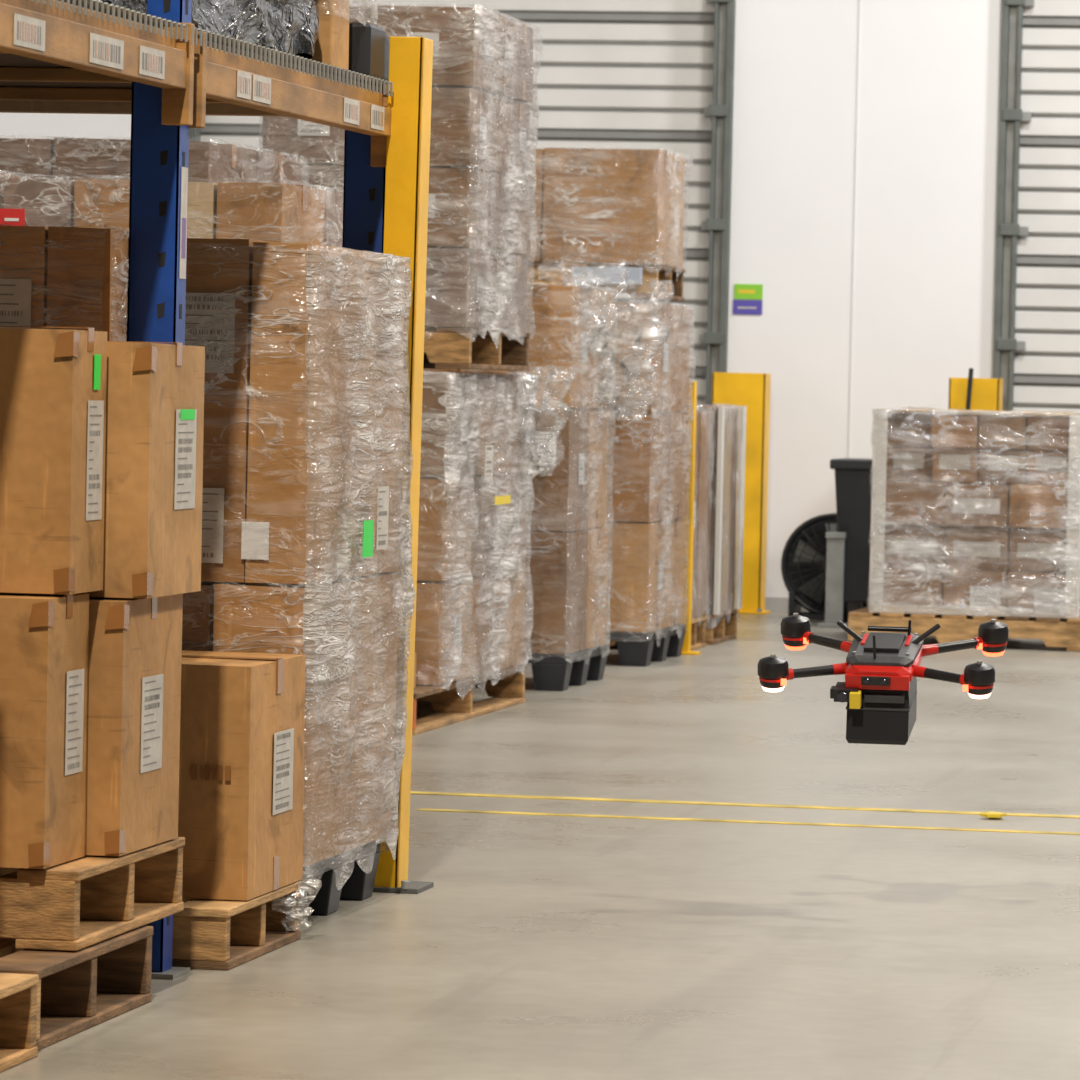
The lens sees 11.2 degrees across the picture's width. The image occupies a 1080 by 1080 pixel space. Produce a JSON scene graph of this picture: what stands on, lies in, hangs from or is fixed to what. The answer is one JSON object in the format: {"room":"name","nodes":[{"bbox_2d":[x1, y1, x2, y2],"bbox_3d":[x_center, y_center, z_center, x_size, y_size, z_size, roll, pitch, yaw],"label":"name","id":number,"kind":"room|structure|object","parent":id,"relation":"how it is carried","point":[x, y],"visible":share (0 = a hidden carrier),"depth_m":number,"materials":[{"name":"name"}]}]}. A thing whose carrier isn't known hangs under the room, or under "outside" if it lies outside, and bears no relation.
{"room":"workspace","nodes":[
{"label":"workspace","id":0,"kind":"room"},
{"bbox_2d":[0,113,130,139],"bbox_3d":[-2.774,-3.492,29.790,1.800,7.500,0.200,2,2,10],"label":"wall","id":1,"kind":"structure","parent":0,"point":[21,125],"depth_m":29.68,"materials":[{"name":"white paint"}]},
{"bbox_2d":[0,610,1079,1079],"bbox_3d":[1.298,0.922,13.004,16.000,0.150,32.000,2,2,10],"label":"floor","id":2,"kind":"structure","parent":0,"point":[540,947],"depth_m":12.39,"materials":[{"name":"concrete"}]},
{"bbox_2d":[0,973,38,1071],"bbox_3d":[-1.493,0.297,9.114,1.090,1.202,1.101,2,2,10],"label":"wooden pallet","id":3,"kind":"object","parent":2,"relation":"on","point":[18,992],"visible":1,"depth_m":9.53,"materials":[{"name":"brown wood"}]},
{"bbox_2d":[0,170,58,207],"bbox_3d":[-1.939,-0.185,15.745,1.052,1.755,1.152,2,2,10],"label":"pallet","id":4,"kind":"object","parent":2,"relation":"on","point":[2,175],"visible":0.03,"depth_m":15.34,"materials":[{"name":"brown wood"}]},
{"bbox_2d":[0,224,204,1049],"bbox_3d":[-1.275,0.124,10.293,1.094,1.489,1.230,2,2,10],"label":"wooden pallet","id":5,"kind":"object","parent":2,"relation":"on","point":[101,432],"visible":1,"depth_m":10.20,"materials":[{"name":"brown wood"}]},
{"bbox_2d":[0,135,304,184],"bbox_3d":[-1.390,-0.300,17.370,1.055,1.915,1.354,2,2,10],"label":"pallet","id":6,"kind":"object","parent":2,"relation":"on","point":[74,158],"visible":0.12,"depth_m":16.72,"materials":[{"name":"brown cardboard"}]},
{"bbox_2d":[0,175,342,247],"bbox_3d":[-1.005,-0.148,15.577,0.853,1.733,1.153,2,2,10],"label":"pallet","id":7,"kind":"object","parent":2,"relation":"on","point":[270,212],"visible":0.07,"depth_m":15.04,"materials":[{"name":"brown cardboard"}]},
{"bbox_2d":[0,208,24,225],"bbox_3d":[-1.242,-0.845,14.994,0.480,0.110,0.008,2,2,10],"label":"tag","id":8,"kind":"object","parent":7,"relation":"attached to","point":[14,217],"visible":0.26,"depth_m":15.03,"materials":[{"name":"red paper"}]},
{"bbox_2d":[0,0,433,979],"bbox_3d":[-1.280,-0.941,10.581,1.298,3.600,4.870,2,2,10],"label":"rack","id":9,"kind":"object","parent":2,"relation":"on","point":[160,69],"visible":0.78,"depth_m":11.54,"materials":[{"name":"metal"}]},
{"bbox_2d":[97,0,147,13],"bbox_3d":[-1.400,-1.409,9.729,1.009,0.848,2.225,2,2,10],"label":"pallet","id":10,"kind":"object","parent":9,"relation":"on","point":[138,5],"visible":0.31,"depth_m":10.64,"materials":[{"name":"plastic"}]},
{"bbox_2d":[191,0,318,61],"bbox_3d":[-1.040,-1.455,11.673,1.016,0.852,1.342,2,2,10],"label":"pallet","id":11,"kind":"object","parent":9,"relation":"on","point":[289,26],"visible":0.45,"depth_m":11.70,"materials":[{"name":"plastic"}]},
{"bbox_2d":[312,0,389,80],"bbox_3d":[-0.819,-1.434,12.614,0.909,0.736,0.642,2,2,10],"label":"carton","id":12,"kind":"object","parent":9,"relation":"on","point":[363,48],"visible":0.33,"depth_m":12.44,"materials":[{"name":"cardboard"}]},
{"bbox_2d":[348,23,389,80],"bbox_3d":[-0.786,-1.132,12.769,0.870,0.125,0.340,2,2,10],"label":"post","id":13,"kind":"object","parent":9,"relation":"attached to","point":[369,44],"depth_m":12.53,"materials":[{"name":"black metal"}]},
{"bbox_2d":[172,650,318,969],"bbox_3d":[-1.057,0.537,11.415,1.107,0.606,0.674,2,2,10],"label":"wooden pallet","id":14,"kind":"object","parent":2,"relation":"on","point":[241,808],"visible":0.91,"depth_m":11.17,"materials":[{"name":"brown wood"}]},
{"bbox_2d":[126,237,414,926],"bbox_3d":[-0.892,0.077,12.283,1.100,1.483,1.078,2,2,10],"label":"pallet","id":15,"kind":"object","parent":2,"relation":"on","point":[303,535],"visible":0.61,"depth_m":11.81,"materials":[{"name":"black plastic"}]},
{"bbox_2d":[189,0,735,405],"bbox_3d":[-0.467,-1.675,29.338,2.996,4.000,0.160,2,2,10],"label":"tracks","id":16,"kind":"object","parent":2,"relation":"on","point":[721,109],"visible":0.27,"depth_m":29.02,"materials":[{"name":"metal"}]},
{"bbox_2d":[412,370,538,734],"bbox_3d":[-0.571,0.003,19.415,0.831,1.225,2.103,2,2,10],"label":"pallet","id":17,"kind":"object","parent":2,"relation":"on","point":[474,515],"visible":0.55,"depth_m":19.30,"materials":[{"name":"clear plastic"}]},
{"bbox_2d":[261,3,573,477],"bbox_3d":[-0.417,-1.044,19.601,0.932,1.652,1.533,2,2,10],"label":"pallet","id":18,"kind":"object","parent":17,"relation":"on","point":[479,199],"visible":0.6,"depth_m":18.93,"materials":[{"name":"clear plastic"}]},
{"bbox_2d":[423,255,673,690],"bbox_3d":[-0.136,-0.278,21.602,1.160,1.678,1.032,2,2,10],"label":"pallet","id":19,"kind":"object","parent":2,"relation":"on","point":[573,334],"visible":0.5,"depth_m":21.16,"materials":[{"name":"black plastic"}]},
{"bbox_2d":[582,302,694,665],"bbox_3d":[0.118,-0.264,23.605,0.956,1.543,1.059,2,2,10],"label":"pallet","id":20,"kind":"object","parent":2,"relation":"on","point":[648,460],"visible":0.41,"depth_m":23.09,"materials":[{"name":"black plastic"}]},
{"bbox_2d":[515,145,692,300],"bbox_3d":[0.068,-1.354,23.434,1.078,0.640,0.879,2,2,10],"label":"pallet","id":21,"kind":"object","parent":20,"relation":"on","point":[622,209],"visible":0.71,"depth_m":23.07,"materials":[{"name":"brown cardboard"}]},
{"bbox_2d":[607,410,713,650],"bbox_3d":[0.296,-0.062,24.724,0.915,1.082,0.606,2,2,10],"label":"pallet","id":22,"kind":"object","parent":2,"relation":"on","point":[700,587],"visible":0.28,"depth_m":24.70,"materials":[{"name":"brown wood"}]},
{"bbox_2d":[681,381,700,654],"bbox_3d":[0.654,-0.097,24.174,0.120,1.200,0.120,2,2,10],"label":"bollard post","id":23,"kind":"object","parent":2,"relation":"on","point":[689,520],"visible":0.86,"depth_m":24.14,"materials":[{"name":"yellow metal"}]},
{"bbox_2d":[696,402,746,644],"bbox_3d":[0.442,-0.093,25.506,0.918,1.105,0.806,2,2,10],"label":"pallet","id":24,"kind":"object","parent":2,"relation":"on","point":[721,627],"visible":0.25,"depth_m":25.41,"materials":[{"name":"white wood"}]},
{"bbox_2d":[711,372,770,613],"bbox_3d":[1.034,-0.246,28.661,0.340,1.250,0.230,2,2,10],"label":"guard","id":25,"kind":"object","parent":2,"relation":"on","point":[751,390],"visible":0.58,"depth_m":28.57,"materials":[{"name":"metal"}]},
{"bbox_2d":[410,791,1079,834],"bbox_3d":[2.522,0.808,14.985,6.300,0.016,0.660,2,2,10],"label":"tape","id":26,"kind":"object","parent":2,"relation":"on","point":[991,814],"visible":0.94,"depth_m":15.44,"materials":[{"name":"yellow plastic"}]},
{"bbox_2d":[781,513,868,620],"bbox_3d":[1.505,0.135,28.092,0.526,0.543,0.280,2,2,10],"label":"fan","id":27,"kind":"object","parent":2,"relation":"on","point":[803,560],"visible":0.43,"depth_m":28.08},
{"bbox_2d":[817,532,847,627],"bbox_3d":[1.454,0.197,27.198,0.140,0.470,0.140,2,2,10],"label":"bollard","id":28,"kind":"object","parent":2,"relation":"on","point":[834,556],"visible":0.86,"depth_m":27.19,"materials":[{"name":"grey metal"}]},
{"bbox_2d":[830,458,886,621],"bbox_3d":[1.750,0.013,27.570,0.540,0.830,0.626,2,2,10],"label":"trash bin","id":29,"kind":"object","parent":2,"relation":"on","point":[853,478],"visible":0.36,"depth_m":27.33,"materials":[{"name":"black plastic"}]},
{"bbox_2d":[848,407,1079,651],"bbox_3d":[2.078,-0.065,25.825,1.120,1.103,1.067,2,2,10],"label":"pallet","id":30,"kind":"object","parent":2,"relation":"on","point":[975,519],"visible":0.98,"depth_m":25.38,"materials":[{"name":"clear plastic"}]},
{"bbox_2d":[965,368,973,409],"bbox_3d":[2.186,-0.231,28.173,0.237,1.301,0.237,2,2,10],"label":"stand","id":31,"kind":"object","parent":2,"relation":"on","point":[970,375],"visible":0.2,"depth_m":28.16,"materials":[{"name":"black metal"}]},
{"bbox_2d":[948,377,1002,414],"bbox_3d":[2.239,-0.212,28.444,0.320,1.250,0.230,2,2,10],"label":"guard","id":32,"kind":"object","parent":2,"relation":"on","point":[987,393],"visible":0.2,"depth_m":28.34,"materials":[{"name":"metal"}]},
{"bbox_2d":[993,0,1033,415],"bbox_3d":[3.892,-1.554,28.553,3.036,4.000,0.160,2,2,10],"label":"tracks","id":33,"kind":"object","parent":2,"relation":"on","point":[1011,114],"visible":0.53,"depth_m":28.76,"materials":[{"name":"metal"}]},
{"bbox_2d":[727,0,1001,597],"bbox_3d":[1.756,-3.366,28.974,1.410,7.500,0.200,2,2,10],"label":"wall","id":34,"kind":"structure","parent":0,"point":[929,92],"depth_m":28.93,"materials":[{"name":"white paint"}]},
{"bbox_2d":[733,284,762,314],"bbox_3d":[1.097,-1.271,29.040,0.155,0.160,0.008,2,2,10],"label":"wall sign","id":35,"kind":"object","parent":34,"relation":"attached to","point":[741,291],"visible":1,"depth_m":29.04,"materials":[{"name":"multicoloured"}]},
{"bbox_2d":[765,597,808,611],"bbox_3d":[1.654,0.349,28.979,1.370,0.070,0.011,2,2,10],"label":"baseboard","id":36,"kind":"structure","parent":34,"relation":"attached to","point":[771,603],"depth_m":29.05,"materials":[{"name":"grey"}]},
{"bbox_2d":[848,0,860,457],"bbox_3d":[1.693,-3.365,28.881,0.008,7.500,0.006,2,2,10],"label":"trim","id":37,"kind":"structure","parent":34,"relation":"attached to","point":[859,0],"depth_m":28.93,"materials":[{"name":"white metal"}]},
{"bbox_2d":[758,613,1008,744],"bbox_3d":[0.781,0.317,12.463,0.534,0.277,0.414,2,2,10],"label":"drone","id":38,"kind":"object","parent":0,"point":[881,670],"visible":1,"depth_m":12.35,"materials":[{"name":"red"}]},
{"bbox_3d":[-0.368,-5.435,29.306,3.000,3.480,0.200,2,2,10],"label":"wall","id":39,"kind":"structure","parent":0,"visible":0},
{"bbox_2d":[200,0,714,405],"bbox_3d":[-0.449,-1.882,29.405,2.900,4.370,0.050,2,2,10],"label":"roller door","id":40,"kind":"structure","parent":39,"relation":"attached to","point":[635,71],"depth_m":29.21,"materials":[{"name":"white metal"}]},
{"bbox_3d":[3.990,-5.314,28.521,3.040,3.480,0.200,2,2,10],"label":"wall","id":41,"kind":"structure","parent":0,"visible":0},
{"bbox_2d":[1013,0,1079,416],"bbox_3d":[3.909,-1.761,28.621,2.940,4.370,0.050,2,2,10],"label":"roller door","id":42,"kind":"structure","parent":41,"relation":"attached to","point":[1047,318],"depth_m":28.83,"materials":[{"name":"white metal"}]}
]}

